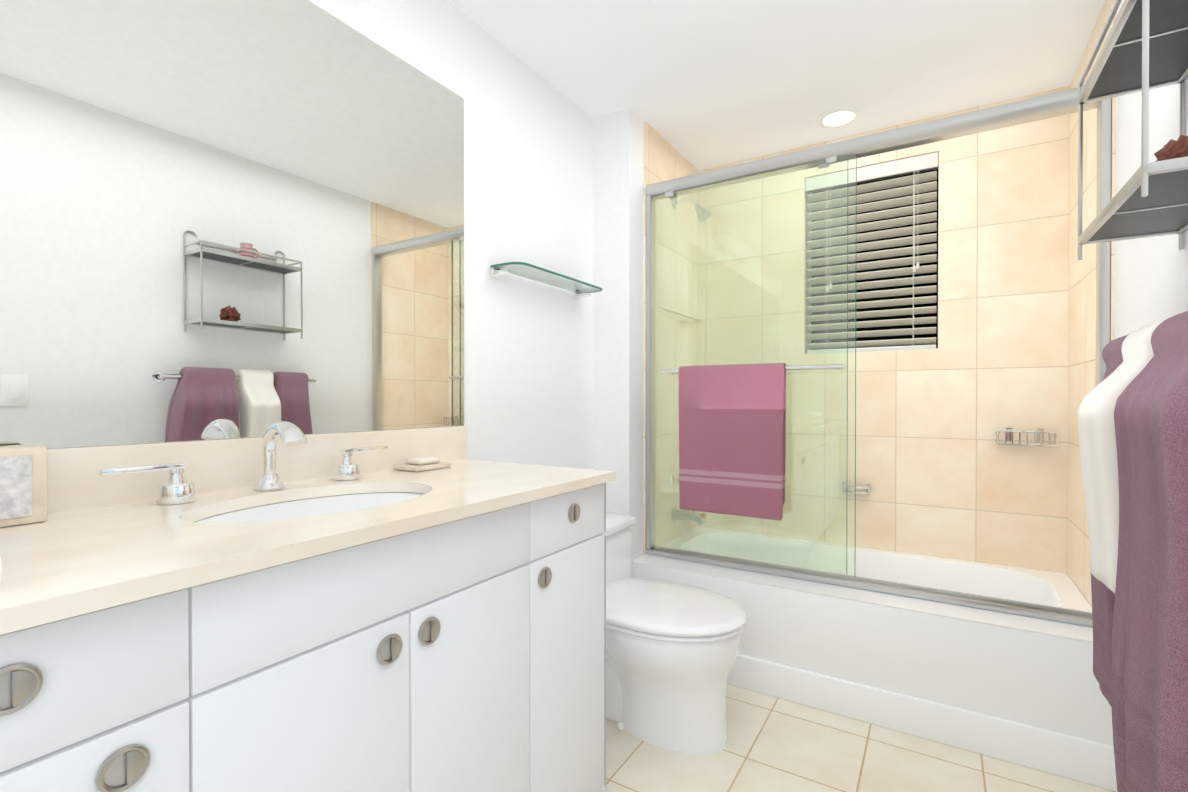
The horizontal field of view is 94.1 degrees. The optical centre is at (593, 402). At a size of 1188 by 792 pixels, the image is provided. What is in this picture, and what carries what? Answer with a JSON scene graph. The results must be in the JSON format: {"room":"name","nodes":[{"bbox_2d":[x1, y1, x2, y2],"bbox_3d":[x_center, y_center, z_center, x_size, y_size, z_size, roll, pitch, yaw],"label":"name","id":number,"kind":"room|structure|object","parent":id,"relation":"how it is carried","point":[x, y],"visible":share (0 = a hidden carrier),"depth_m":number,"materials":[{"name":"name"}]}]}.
{"room":"bathroom","nodes":[
{"label":"bathroom","id":0,"kind":"room"},
{"bbox_2d":[47,426,466,509],"bbox_3d":[-0.989,0.127,0.714,0.018,0.102,2.262,0,0,32],"label":"backsplash","id":1,"kind":"structure","parent":0,"relation":"attached to","point":[74,481],"depth_m":1.09,"materials":[{"name":"beige stone"}]},
{"bbox_2d":[0,0,592,468],"bbox_3d":[-0.879,-0.074,1.016,0.126,2.210,3.140,0,0,32],"label":"wall","id":2,"kind":"structure","parent":0,"point":[224,219],"depth_m":1.22,"materials":[{"name":"white paint"}]},
{"bbox_2d":[490,262,602,300],"bbox_3d":[-0.144,-0.425,1.964,0.131,0.043,0.533,0,0,32],"label":"wall shelf","id":3,"kind":"object","parent":2,"relation":"attached to","point":[580,289],"visible":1,"depth_m":1.92,"materials":[{"name":"green"}]},
{"bbox_2d":[593,108,643,577],"bbox_3d":[0.290,-0.085,2.744,0.290,2.210,1.030,0,0,32],"label":"wall","id":4,"kind":"structure","parent":0,"point":[618,299],"depth_m":2.27,"materials":[{"name":"paint"}]},
{"bbox_2d":[644,121,697,554],"bbox_3d":[0.372,-0.084,2.593,0.008,2.210,0.600,0,0,32],"label":"wall tile","id":5,"kind":"structure","parent":4,"relation":"attached to","point":[664,160],"depth_m":2.54,"materials":[{"name":"beige tile"}]},
{"bbox_2d":[669,471,704,525],"bbox_3d":[0.432,0.440,2.542,0.149,0.248,0.090,0,0,32],"label":"tub spout","id":6,"kind":"object","parent":5,"relation":"attached to","point":[682,512],"depth_m":2.55,"materials":[{"name":"silver metal"}]},
{"bbox_2d":[672,198,710,222],"bbox_3d":[0.452,-0.891,2.539,0.177,0.137,0.068,0,0,32],"label":"shower head","id":7,"kind":"object","parent":5,"relation":"attached to","point":[698,211],"depth_m":2.52},
{"bbox_2d":[689,510,705,518],"bbox_3d":[0.492,0.547,2.699,0.085,0.037,0.100,0,0,32],"label":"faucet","id":8,"kind":"object","parent":5,"relation":"attached to","point":[702,515],"depth_m":2.69,"materials":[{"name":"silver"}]},
{"bbox_2d":[645,86,1110,626],"bbox_3d":[0.841,-0.139,1.953,1.461,1.561,0.098,0,0,32],"label":"shower door","id":9,"kind":"structure","parent":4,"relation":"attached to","point":[1047,106],"depth_m":2.01,"materials":[{"name":"clear glass"}]},
{"bbox_2d":[679,363,785,519],"bbox_3d":[0.517,0.139,2.106,0.409,0.568,0.048,0,0,32],"label":"hanging towel","id":10,"kind":"object","parent":9,"relation":"hanging from","point":[732,437],"visible":1,"depth_m":2.08,"materials":[{"name":"fabric"}]},
{"bbox_2d":[448,0,1104,170],"bbox_3d":[0.141,-1.229,0.981,1.890,0.100,4.170,0,0,32],"label":"ceiling","id":11,"kind":"structure","parent":0,"point":[698,85],"depth_m":1.90,"materials":[{"name":"paint"}]},
{"bbox_2d":[816,106,861,128],"bbox_3d":[1.018,-1.182,2.303,0.176,0.009,0.176,0,0,32],"label":"recessed light","id":12,"kind":"object","parent":11,"relation":"in","point":[838,117],"visible":1,"depth_m":2.29,"materials":[{"name":"white plastic"}]},
{"bbox_2d":[606,683,1115,791],"bbox_3d":[0.141,1.081,0.996,1.890,0.100,4.170,0,0,32],"label":"floor","id":13,"kind":"structure","parent":0,"point":[775,744],"depth_m":1.58,"materials":[{"name":"tile"}]},
{"bbox_2d":[0,486,605,791],"bbox_3d":[-0.778,0.618,0.585,0.514,0.830,2.260,0,0,32],"label":"bathroom vanity","id":14,"kind":"object","parent":13,"relation":"on","point":[380,624],"depth_m":0.80,"materials":[{"name":"white wood"}]},
{"bbox_2d":[0,458,615,637],"bbox_3d":[-0.768,0.190,0.579,0.536,0.022,2.264,0,0,32],"label":"countertop","id":15,"kind":"structure","parent":14,"relation":"on","point":[89,561],"depth_m":0.74,"materials":[{"name":"beige stone"}]},
{"bbox_2d":[0,558,1,581],"bbox_3d":[-0.794,0.136,0.427,0.315,0.085,0.407,0,0,32],"label":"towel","id":16,"kind":"object","parent":15,"relation":"on","point":[0,570],"visible":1,"depth_m":0.52,"materials":[{"name":"white fabric"}]},
{"bbox_2d":[0,444,47,527],"bbox_3d":[-0.858,0.120,0.810,0.072,0.112,0.071,0,0,32],"label":"picture frame","id":17,"kind":"object","parent":15,"relation":"on","point":[23,486],"visible":1,"depth_m":0.80,"materials":[{"name":"beige wood"}]},
{"bbox_2d":[98,421,387,504],"bbox_3d":[-0.625,0.105,1.102,0.133,0.138,0.542,0,0,32],"label":"faucet","id":18,"kind":"object","parent":15,"relation":"on","point":[176,488],"visible":1,"depth_m":1.08,"materials":[{"name":"silver metal"}]},
{"bbox_2d":[168,482,439,529],"bbox_3d":[-0.496,0.273,1.016,0.333,0.173,0.477,0,0,32],"label":"sink","id":19,"kind":"object","parent":15,"relation":"in","point":[247,512],"depth_m":1.07,"materials":[{"name":"white ceramic"}]},
{"bbox_2d":[393,456,450,471],"bbox_3d":[-0.449,0.157,1.451,0.090,0.030,0.120,0,0,32],"label":"soap dish","id":20,"kind":"object","parent":15,"relation":"on","point":[419,463],"visible":1,"depth_m":1.42,"materials":[{"name":"ceramic"}]},
{"bbox_2d":[606,513,746,754],"bbox_3d":[0.123,0.722,1.811,0.749,0.609,0.444,0,0,32],"label":"toilet","id":21,"kind":"object","parent":13,"relation":"on","point":[672,649],"visible":0.65,"depth_m":1.63,"materials":[{"name":"white ceramic"}]},
{"bbox_2d":[632,526,1117,791],"bbox_3d":[0.960,0.832,2.151,1.460,0.383,0.737,0,0,32],"label":"bathtub","id":22,"kind":"object","parent":13,"relation":"on","point":[1019,690],"visible":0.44,"depth_m":1.75,"materials":[{"name":"white ceramic"}]},
{"bbox_2d":[698,85,1069,572],"bbox_3d":[1.286,-0.084,2.556,1.600,2.210,0.300,0,0,32],"label":"wall","id":23,"kind":"structure","parent":0,"point":[941,472],"depth_m":2.27,"materials":[{"name":"tile"}]},
{"bbox_2d":[841,482,870,493],"bbox_3d":[1.148,0.376,2.427,0.115,0.042,0.066,0,0,32],"label":"soap holder","id":24,"kind":"object","parent":23,"relation":"attached to","point":[868,487],"visible":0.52,"depth_m":2.41,"materials":[{"name":"silver metal"}]},
{"bbox_2d":[804,348,937,354],"bbox_3d":[1.243,-0.225,2.499,0.527,0.004,0.160,0,0,32],"label":"window sill","id":25,"kind":"structure","parent":23,"relation":"in","point":[877,351],"depth_m":2.40,"materials":[{"name":"white"}]},
{"bbox_2d":[805,152,937,352],"bbox_3d":[1.219,-0.634,2.457,0.523,0.814,0.082,0,0,32],"label":"window blind","id":26,"kind":"object","parent":23,"relation":"attached to","point":[905,166],"visible":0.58,"depth_m":2.44,"materials":[{"name":"white plastic"}]},
{"bbox_2d":[995,428,1057,446],"bbox_3d":[1.646,0.131,2.109,0.182,0.064,0.079,0,0,32],"label":"wire basket","id":27,"kind":"object","parent":23,"relation":"attached to","point":[1008,434],"visible":1,"depth_m":2.09,"materials":[{"name":"silver metal"}]},
{"bbox_2d":[1115,0,1187,338],"bbox_3d":[0.814,-0.070,0.394,0.120,2.210,3.870,0,0,32],"label":"wall","id":28,"kind":"structure","parent":0,"point":[1151,280],"depth_m":1.31,"materials":[{"name":"paint"}]},
{"bbox_2d":[1067,0,1116,606],"bbox_3d":[1.622,-0.079,1.817,0.008,2.210,0.600,0,0,32],"label":"wall tile","id":29,"kind":"structure","parent":28,"relation":"attached to","point":[1082,333],"depth_m":1.87,"materials":[{"name":"beige tile"}]},
{"bbox_2d":[1078,0,1187,259],"bbox_3d":[1.006,-0.537,0.972,0.164,0.457,0.451,0,0,32],"label":"wall shelf unit","id":30,"kind":"object","parent":28,"relation":"attached to","point":[1144,49],"visible":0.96,"depth_m":1.01,"materials":[{"name":"silver metal"}]},
{"bbox_2d":[1154,135,1187,161],"bbox_3d":[0.966,-0.401,0.911,0.074,0.079,0.089,0,0,32],"label":"rock","id":31,"kind":"object","parent":30,"relation":"on","point":[1173,149],"visible":0.4,"depth_m":0.90,"materials":[{"name":"red stone"}]},
{"bbox_3d":[1.047,-0.104,0.955,0.095,0.048,0.694,0,0,32],"label":"towel bar","id":32,"kind":"object","parent":28,"relation":"attached to","visible":0},
{"bbox_2d":[1091,334,1128,705],"bbox_3d":[1.122,0.245,1.165,0.106,0.779,0.192,0,0,32],"label":"hanging towel","id":33,"kind":"object","parent":32,"relation":"hanging from","point":[1103,598],"visible":0.04,"depth_m":1.16,"materials":[{"name":"purple fabric"}]},
{"bbox_2d":[1078,318,1167,593],"bbox_3d":[1.008,0.104,1.023,0.162,0.504,0.162,0,0,32],"label":"hanging towel","id":34,"kind":"object","parent":32,"relation":"hanging from","point":[1097,442],"visible":0.25,"depth_m":1.01,"materials":[{"name":"white fabric"}]},
{"bbox_2d":[1111,311,1187,791],"bbox_3d":[0.888,0.275,0.796,0.168,0.844,0.335,0,0,32],"label":"hanging towel","id":35,"kind":"object","parent":32,"relation":"hanging from","point":[1149,681],"visible":0.98,"depth_m":0.83,"materials":[{"name":"purple fabric"}]}
]}

